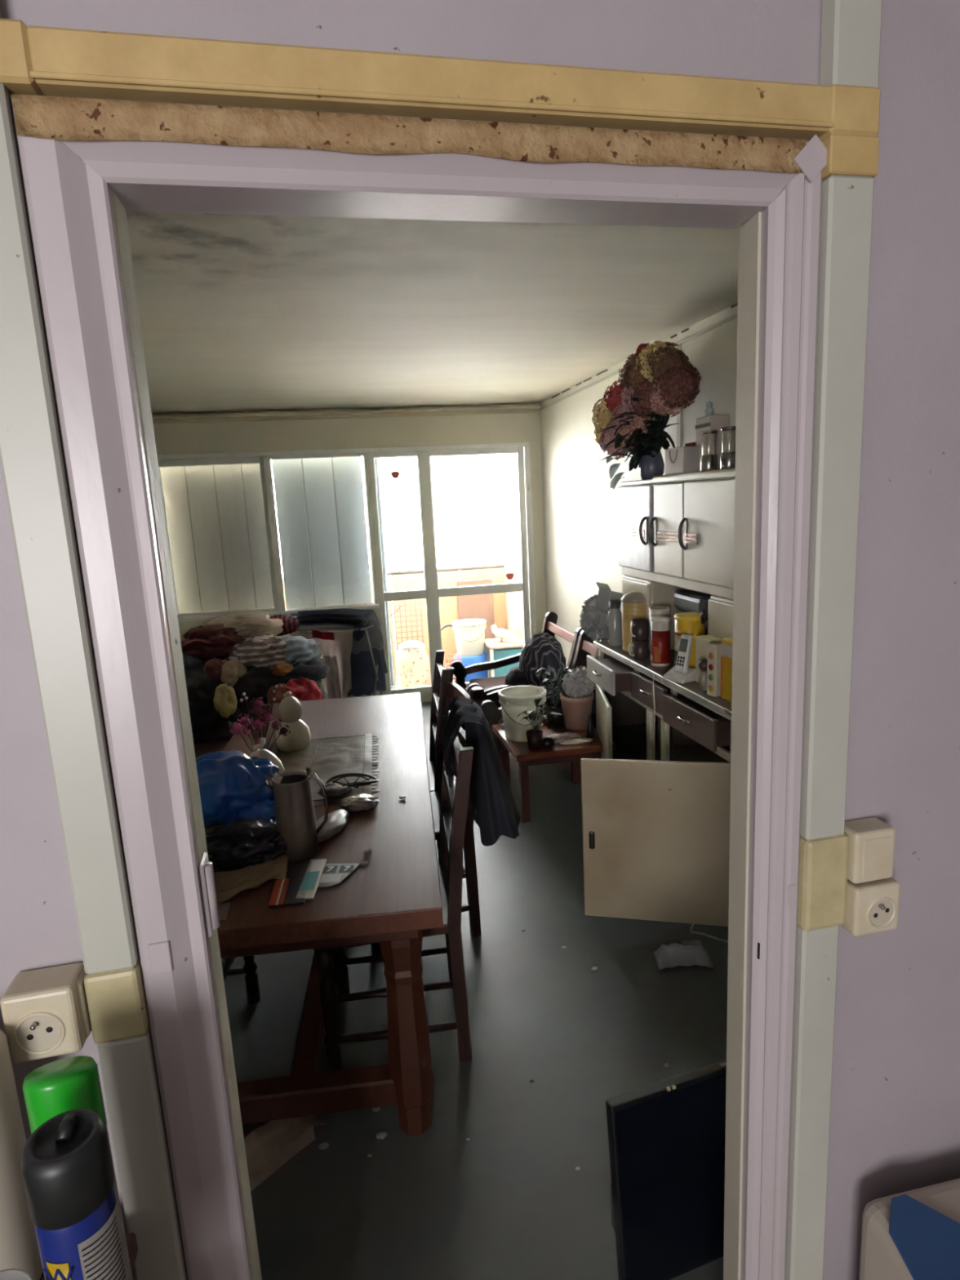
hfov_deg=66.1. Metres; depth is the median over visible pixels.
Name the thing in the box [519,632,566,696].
throw
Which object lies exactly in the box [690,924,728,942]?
power cable
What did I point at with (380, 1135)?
crumb
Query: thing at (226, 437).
wall
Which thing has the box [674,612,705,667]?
tin
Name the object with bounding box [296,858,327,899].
leaflet
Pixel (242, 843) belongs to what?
bag
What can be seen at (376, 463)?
shutter
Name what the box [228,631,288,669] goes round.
garment
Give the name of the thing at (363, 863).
crumb
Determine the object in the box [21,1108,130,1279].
spray can
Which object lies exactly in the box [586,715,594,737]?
bottle
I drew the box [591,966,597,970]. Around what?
crumb
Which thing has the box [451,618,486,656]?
tub
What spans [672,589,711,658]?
coffee maker
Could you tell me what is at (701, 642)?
carton
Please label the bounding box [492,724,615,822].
coffee table
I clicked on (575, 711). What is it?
planter
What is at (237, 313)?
ceiling
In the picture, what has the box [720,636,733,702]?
packet
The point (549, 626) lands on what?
armchair
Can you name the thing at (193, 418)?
trim
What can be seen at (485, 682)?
cushion
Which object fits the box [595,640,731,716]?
countertop
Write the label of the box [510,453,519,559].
wall
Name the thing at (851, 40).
cable trunking
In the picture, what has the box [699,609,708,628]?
lever
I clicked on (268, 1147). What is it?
carton
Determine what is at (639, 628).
mug
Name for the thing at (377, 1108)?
crumb
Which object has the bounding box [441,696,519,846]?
jacket
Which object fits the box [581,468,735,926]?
cabinet
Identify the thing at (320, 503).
shutter
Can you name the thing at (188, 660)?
garment
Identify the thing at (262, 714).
posy
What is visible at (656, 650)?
label
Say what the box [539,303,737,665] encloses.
wall
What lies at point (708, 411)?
figurine
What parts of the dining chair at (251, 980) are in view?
leg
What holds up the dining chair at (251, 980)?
on the floor
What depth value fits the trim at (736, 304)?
4.67 m
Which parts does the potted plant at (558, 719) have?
pot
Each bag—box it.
[195,750,279,828]
[205,817,287,870]
[579,594,608,641]
[665,445,700,475]
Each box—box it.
[684,441,696,446]
[694,414,728,470]
[844,817,895,884]
[858,1177,959,1279]
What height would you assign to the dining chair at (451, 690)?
1.000 m
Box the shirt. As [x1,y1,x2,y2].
[291,631,352,698]
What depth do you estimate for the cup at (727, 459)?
2.89 m
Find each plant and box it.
[517,697,562,750]
[535,667,568,727]
[561,666,595,697]
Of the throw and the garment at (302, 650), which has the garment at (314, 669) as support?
the garment at (302, 650)
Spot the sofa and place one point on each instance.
(216, 740)
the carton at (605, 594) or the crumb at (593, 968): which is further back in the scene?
the carton at (605, 594)
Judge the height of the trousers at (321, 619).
0.429 m
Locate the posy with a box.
[229,684,290,772]
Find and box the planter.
[560,692,594,730]
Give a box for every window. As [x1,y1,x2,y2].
[157,456,281,618]
[266,452,378,610]
[367,450,431,694]
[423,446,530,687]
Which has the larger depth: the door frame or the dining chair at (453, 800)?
the dining chair at (453, 800)
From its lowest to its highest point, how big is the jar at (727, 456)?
0.165 m
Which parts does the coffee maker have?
tank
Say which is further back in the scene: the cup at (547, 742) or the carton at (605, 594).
the carton at (605, 594)
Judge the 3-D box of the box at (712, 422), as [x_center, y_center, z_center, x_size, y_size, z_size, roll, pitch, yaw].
[1.012,-0.853,3.215,0.092,0.235,0.132,-5,11,-10]
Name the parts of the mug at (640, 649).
handle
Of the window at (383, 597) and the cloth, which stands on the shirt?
the cloth
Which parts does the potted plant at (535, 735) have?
pot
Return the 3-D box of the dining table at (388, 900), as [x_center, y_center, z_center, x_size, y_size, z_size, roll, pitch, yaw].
[-0.585,0.845,2.778,0.820,0.750,2.050,-4,11,-5]
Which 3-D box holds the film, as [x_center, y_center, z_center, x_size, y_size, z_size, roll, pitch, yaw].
[-0.448,0.549,2.195,0.099,0.027,0.222,-2,11,5]
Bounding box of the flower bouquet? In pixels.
[591,340,701,488]
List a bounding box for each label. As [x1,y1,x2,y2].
[653,647,660,662]
[888,1194,959,1279]
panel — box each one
[392,599,424,652]
[503,557,524,649]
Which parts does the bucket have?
handle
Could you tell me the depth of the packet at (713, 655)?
2.84 m
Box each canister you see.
[621,591,644,652]
[649,614,671,666]
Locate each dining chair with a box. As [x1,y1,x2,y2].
[221,955,260,1004]
[313,710,473,1071]
[370,666,482,955]
[426,649,451,862]
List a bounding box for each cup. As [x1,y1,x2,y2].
[541,737,555,747]
[648,605,671,639]
[700,454,717,471]
[720,451,735,469]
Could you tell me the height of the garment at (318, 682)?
0.273 m
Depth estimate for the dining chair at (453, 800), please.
2.20 m
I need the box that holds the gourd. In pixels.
[275,691,311,751]
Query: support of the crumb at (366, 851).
on the dining table at (388, 900)
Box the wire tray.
[324,773,377,787]
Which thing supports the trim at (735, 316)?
attached to the wall at (580, 504)
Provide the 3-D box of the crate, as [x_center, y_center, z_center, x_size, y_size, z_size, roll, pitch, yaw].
[0.244,0.218,7.132,0.280,0.320,0.290,-5,11,-10]
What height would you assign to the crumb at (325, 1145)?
0.012 m
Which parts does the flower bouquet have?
stem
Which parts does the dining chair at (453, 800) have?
leg, leg, seat, rail, post, rail, rail, post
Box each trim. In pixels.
[151,404,541,423]
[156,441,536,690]
[539,313,737,447]
[551,302,737,398]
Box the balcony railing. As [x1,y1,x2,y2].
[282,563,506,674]
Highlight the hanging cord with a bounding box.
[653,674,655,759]
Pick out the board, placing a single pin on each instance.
(478, 606)
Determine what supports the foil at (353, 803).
on the dining table at (388, 900)
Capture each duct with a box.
[0,12,188,1279]
[0,18,880,141]
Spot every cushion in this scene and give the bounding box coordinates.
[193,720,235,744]
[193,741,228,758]
[469,675,506,707]
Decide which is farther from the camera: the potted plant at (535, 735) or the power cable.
the potted plant at (535, 735)
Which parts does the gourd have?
knob, lid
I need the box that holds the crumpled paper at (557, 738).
[542,732,581,742]
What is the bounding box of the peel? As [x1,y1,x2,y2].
[560,737,592,744]
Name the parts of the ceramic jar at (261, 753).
knob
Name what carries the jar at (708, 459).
on the cabinet
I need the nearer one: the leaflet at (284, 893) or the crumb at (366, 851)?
the leaflet at (284, 893)
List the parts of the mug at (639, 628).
handle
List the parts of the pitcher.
spout, thumb knob, handle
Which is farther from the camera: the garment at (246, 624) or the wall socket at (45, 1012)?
the garment at (246, 624)
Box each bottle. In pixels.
[0,1028,43,1279]
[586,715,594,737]
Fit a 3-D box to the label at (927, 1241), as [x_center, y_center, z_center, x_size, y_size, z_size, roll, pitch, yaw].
[0.664,0.901,1.041,0.163,0.006,0.219,4,13,34]
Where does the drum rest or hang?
on the floor
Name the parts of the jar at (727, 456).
lid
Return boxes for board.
[456,578,495,662]
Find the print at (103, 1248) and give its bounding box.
[81,1216,125,1279]
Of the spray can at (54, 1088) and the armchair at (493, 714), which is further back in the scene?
the armchair at (493, 714)
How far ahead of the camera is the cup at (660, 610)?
3.47 m
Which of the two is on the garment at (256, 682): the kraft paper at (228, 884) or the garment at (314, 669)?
the garment at (314, 669)
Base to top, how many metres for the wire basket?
0.310 m
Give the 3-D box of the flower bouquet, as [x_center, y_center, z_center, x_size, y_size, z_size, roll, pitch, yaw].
[0.813,-1.125,3.709,0.360,0.701,1.005,-7,11,-20]
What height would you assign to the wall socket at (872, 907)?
0.077 m
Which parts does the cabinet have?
finger pull, handle, drawer, door, door, half moon pull, handle, drawer, half moon pull, door, frame, door, rail, half moon pull, handle, drawer, door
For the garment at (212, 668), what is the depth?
4.07 m
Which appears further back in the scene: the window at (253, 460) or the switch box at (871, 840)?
the window at (253, 460)
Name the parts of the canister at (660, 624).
lid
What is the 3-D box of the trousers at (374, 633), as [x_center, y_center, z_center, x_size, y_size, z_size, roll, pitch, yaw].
[-0.967,-0.042,4.968,0.579,0.271,0.216,0,11,13]
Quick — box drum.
[454,652,488,682]
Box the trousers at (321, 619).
[297,617,387,673]
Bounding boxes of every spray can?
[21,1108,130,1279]
[22,1055,133,1279]
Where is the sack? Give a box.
[395,640,431,688]
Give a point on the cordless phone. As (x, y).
(681, 673)
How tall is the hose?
0.706 m
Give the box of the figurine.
[704,401,714,416]
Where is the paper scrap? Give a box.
[217,902,231,919]
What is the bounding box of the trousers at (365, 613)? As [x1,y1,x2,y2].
[289,608,380,627]
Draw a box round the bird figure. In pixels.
[489,624,519,641]
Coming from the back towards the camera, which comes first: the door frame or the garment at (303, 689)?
the garment at (303, 689)
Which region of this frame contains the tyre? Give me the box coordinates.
[440,623,453,631]
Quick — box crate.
[487,647,522,677]
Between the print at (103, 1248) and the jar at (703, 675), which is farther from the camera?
the jar at (703, 675)
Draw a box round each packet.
[652,939,714,970]
[706,642,721,697]
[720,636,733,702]
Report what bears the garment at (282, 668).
on the garment at (314, 669)
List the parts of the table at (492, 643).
leg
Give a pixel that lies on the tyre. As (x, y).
(448, 624)
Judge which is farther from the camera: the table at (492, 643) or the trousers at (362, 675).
the table at (492, 643)
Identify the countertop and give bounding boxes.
[39,1232,137,1279]
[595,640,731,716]
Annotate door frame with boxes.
[10,93,826,1279]
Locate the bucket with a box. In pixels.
[497,685,546,742]
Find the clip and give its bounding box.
[271,773,282,783]
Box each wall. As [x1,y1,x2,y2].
[0,0,959,1279]
[151,403,546,702]
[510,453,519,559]
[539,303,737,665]
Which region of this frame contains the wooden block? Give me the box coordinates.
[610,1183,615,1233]
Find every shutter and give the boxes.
[160,463,274,613]
[271,456,372,608]
[362,456,395,688]
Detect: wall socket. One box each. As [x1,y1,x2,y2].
[0,962,91,1062]
[840,877,899,936]
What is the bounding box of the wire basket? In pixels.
[443,653,461,683]
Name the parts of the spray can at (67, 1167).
white panel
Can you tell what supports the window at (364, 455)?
in the wall at (226, 437)
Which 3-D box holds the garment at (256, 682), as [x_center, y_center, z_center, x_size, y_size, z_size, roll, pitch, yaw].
[-1.331,0.279,4.341,0.517,0.427,0.550,-5,11,-13]
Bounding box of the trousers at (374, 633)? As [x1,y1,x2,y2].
[295,613,383,654]
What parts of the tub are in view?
handle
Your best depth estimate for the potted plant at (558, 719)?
4.20 m
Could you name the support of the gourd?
on the place mat
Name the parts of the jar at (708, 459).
lid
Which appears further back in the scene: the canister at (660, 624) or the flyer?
the canister at (660, 624)
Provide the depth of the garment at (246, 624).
4.36 m
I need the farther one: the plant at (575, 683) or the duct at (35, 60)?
the plant at (575, 683)
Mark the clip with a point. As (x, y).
(276, 778)
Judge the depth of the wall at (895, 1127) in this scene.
0.98 m
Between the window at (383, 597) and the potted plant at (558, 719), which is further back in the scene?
the window at (383, 597)
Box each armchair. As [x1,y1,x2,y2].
[449,611,582,730]
[469,630,608,759]
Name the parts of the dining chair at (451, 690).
leg, seat, post, rail, rail, rail, post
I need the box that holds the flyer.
[317,863,359,887]
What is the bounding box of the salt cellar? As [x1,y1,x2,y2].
[697,659,706,690]
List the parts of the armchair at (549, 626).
arm panel, arm panel, post, rail, post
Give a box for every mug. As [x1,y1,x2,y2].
[627,639,648,659]
[629,618,648,640]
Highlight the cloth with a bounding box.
[311,630,333,639]
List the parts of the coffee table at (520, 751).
leg, bead moulding, bead moulding, leg, leg, leg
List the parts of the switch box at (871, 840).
plate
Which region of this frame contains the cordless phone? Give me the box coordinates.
[662,634,695,684]
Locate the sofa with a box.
[193,720,235,758]
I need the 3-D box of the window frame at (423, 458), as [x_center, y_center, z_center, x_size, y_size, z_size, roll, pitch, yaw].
[-1.027,-0.471,6.078,3.045,2.150,0.060,-5,11,-10]
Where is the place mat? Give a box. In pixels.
[270,733,379,805]
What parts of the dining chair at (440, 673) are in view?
seat, rail, rail, post, rail, post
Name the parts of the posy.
stem, stem, stem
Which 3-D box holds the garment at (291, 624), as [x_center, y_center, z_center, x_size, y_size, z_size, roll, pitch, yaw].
[-1.260,-0.091,4.619,0.255,0.131,0.262,3,12,28]
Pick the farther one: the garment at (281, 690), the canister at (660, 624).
the garment at (281, 690)
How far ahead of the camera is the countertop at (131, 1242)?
0.89 m
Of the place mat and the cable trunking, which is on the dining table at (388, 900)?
the place mat
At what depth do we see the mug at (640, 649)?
3.54 m
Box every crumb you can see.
[318,1142,328,1149]
[360,861,368,865]
[363,848,371,853]
[372,1106,380,1111]
[376,1132,386,1139]
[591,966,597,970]
[663,1062,669,1067]
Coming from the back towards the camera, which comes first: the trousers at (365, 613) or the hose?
the hose
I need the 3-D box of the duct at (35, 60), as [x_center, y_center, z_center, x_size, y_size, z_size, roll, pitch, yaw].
[-0.029,-0.597,0.800,1.049,0.056,0.036,-5,11,-12]
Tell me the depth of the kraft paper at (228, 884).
1.89 m
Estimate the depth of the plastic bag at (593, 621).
4.10 m
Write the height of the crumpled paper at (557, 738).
0.034 m
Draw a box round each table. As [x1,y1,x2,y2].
[213,692,443,1136]
[484,636,524,677]
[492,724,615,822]
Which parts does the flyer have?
print panel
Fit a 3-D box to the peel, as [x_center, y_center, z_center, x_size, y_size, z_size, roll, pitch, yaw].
[0.513,0.537,3.914,0.186,0.020,0.053,-5,11,-10]
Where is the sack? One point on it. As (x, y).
(412, 660)
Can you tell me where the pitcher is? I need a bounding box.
[264,767,328,862]
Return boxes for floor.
[222,670,728,1279]
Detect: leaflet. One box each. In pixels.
[268,861,311,907]
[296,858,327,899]
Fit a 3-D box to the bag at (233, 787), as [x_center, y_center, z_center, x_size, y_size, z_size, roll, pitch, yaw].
[-0.754,0.455,2.195,0.349,0.230,0.296,-5,11,-10]
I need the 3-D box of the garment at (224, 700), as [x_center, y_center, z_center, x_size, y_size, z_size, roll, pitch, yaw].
[-1.373,0.328,3.979,0.121,0.191,0.131,-5,11,-10]
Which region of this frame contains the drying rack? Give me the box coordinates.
[289,624,383,698]
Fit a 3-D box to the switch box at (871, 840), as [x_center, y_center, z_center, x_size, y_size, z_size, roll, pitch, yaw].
[0.570,0.311,1.091,0.068,0.080,0.048,-5,11,-12]
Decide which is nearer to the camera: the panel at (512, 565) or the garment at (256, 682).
the garment at (256, 682)
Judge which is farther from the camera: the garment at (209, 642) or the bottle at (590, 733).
the garment at (209, 642)
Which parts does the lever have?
lever, plate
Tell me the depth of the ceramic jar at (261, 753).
2.37 m
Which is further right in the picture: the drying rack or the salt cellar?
the salt cellar
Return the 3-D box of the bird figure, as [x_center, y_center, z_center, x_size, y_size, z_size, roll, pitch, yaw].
[0.232,-0.066,7.061,0.286,0.163,0.100,0,11,14]
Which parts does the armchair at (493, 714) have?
arm panel, arm panel, post, rail, post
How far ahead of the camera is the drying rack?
4.89 m
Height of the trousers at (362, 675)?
0.522 m
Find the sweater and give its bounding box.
[504,666,530,686]
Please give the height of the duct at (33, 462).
2.250 m
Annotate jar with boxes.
[0,1268,33,1279]
[248,737,284,774]
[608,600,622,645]
[698,671,706,690]
[700,430,717,471]
[720,426,735,469]
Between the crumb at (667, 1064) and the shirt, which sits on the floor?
the crumb at (667, 1064)
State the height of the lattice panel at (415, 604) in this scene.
0.860 m
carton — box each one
[244,1115,326,1191]
[595,582,622,611]
[695,635,721,682]
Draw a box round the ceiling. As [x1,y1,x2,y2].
[125,211,741,413]
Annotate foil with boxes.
[317,784,352,797]
[337,793,380,812]
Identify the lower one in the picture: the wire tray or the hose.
the wire tray
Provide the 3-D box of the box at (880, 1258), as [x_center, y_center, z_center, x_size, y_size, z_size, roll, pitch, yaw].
[1.041,1.185,1.022,0.760,0.575,0.575,-5,11,-10]
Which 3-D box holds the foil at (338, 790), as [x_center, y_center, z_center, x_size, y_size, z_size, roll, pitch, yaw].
[-0.479,0.497,2.438,0.116,0.028,0.068,-5,11,-10]
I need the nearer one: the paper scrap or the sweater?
the paper scrap
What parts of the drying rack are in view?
rod, rod, rail, rod, trouser leg, leg, leg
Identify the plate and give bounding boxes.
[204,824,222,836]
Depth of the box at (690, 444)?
3.36 m
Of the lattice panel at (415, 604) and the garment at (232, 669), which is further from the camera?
the lattice panel at (415, 604)
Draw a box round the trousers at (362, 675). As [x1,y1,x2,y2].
[299,620,386,697]
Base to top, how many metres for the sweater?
0.220 m
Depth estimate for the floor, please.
2.22 m
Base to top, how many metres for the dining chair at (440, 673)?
1.000 m
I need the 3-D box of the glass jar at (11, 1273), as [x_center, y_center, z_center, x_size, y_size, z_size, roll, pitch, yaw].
[-0.425,0.673,0.658,0.074,0.180,0.074,-5,11,-10]
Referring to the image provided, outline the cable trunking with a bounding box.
[785,0,882,1279]
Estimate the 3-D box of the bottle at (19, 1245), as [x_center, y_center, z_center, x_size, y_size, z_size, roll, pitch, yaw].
[-0.570,0.590,0.811,0.124,0.300,0.124,-5,11,-10]
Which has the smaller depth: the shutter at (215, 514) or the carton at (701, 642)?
the carton at (701, 642)
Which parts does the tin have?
white panel, lid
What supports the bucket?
on the coffee table at (520, 751)
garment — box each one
[180,623,243,662]
[182,652,205,666]
[183,665,231,738]
[203,657,224,679]
[204,612,283,638]
[213,683,237,718]
[220,659,247,687]
[223,658,284,723]
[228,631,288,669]
[266,683,288,703]
[270,614,299,635]
[271,662,293,675]
[275,658,330,684]
[281,635,321,664]
[283,675,324,701]
[314,680,326,699]
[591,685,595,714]
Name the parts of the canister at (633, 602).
lid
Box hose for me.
[390,605,400,617]
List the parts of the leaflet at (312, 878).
teal panel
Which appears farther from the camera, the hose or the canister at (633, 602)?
the hose
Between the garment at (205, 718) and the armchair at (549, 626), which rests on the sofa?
the garment at (205, 718)
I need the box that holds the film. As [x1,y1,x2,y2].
[315,808,349,842]
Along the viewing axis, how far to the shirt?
4.84 m
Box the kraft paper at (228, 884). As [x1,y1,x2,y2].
[213,854,288,902]
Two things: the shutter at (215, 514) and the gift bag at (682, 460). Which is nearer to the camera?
the gift bag at (682, 460)

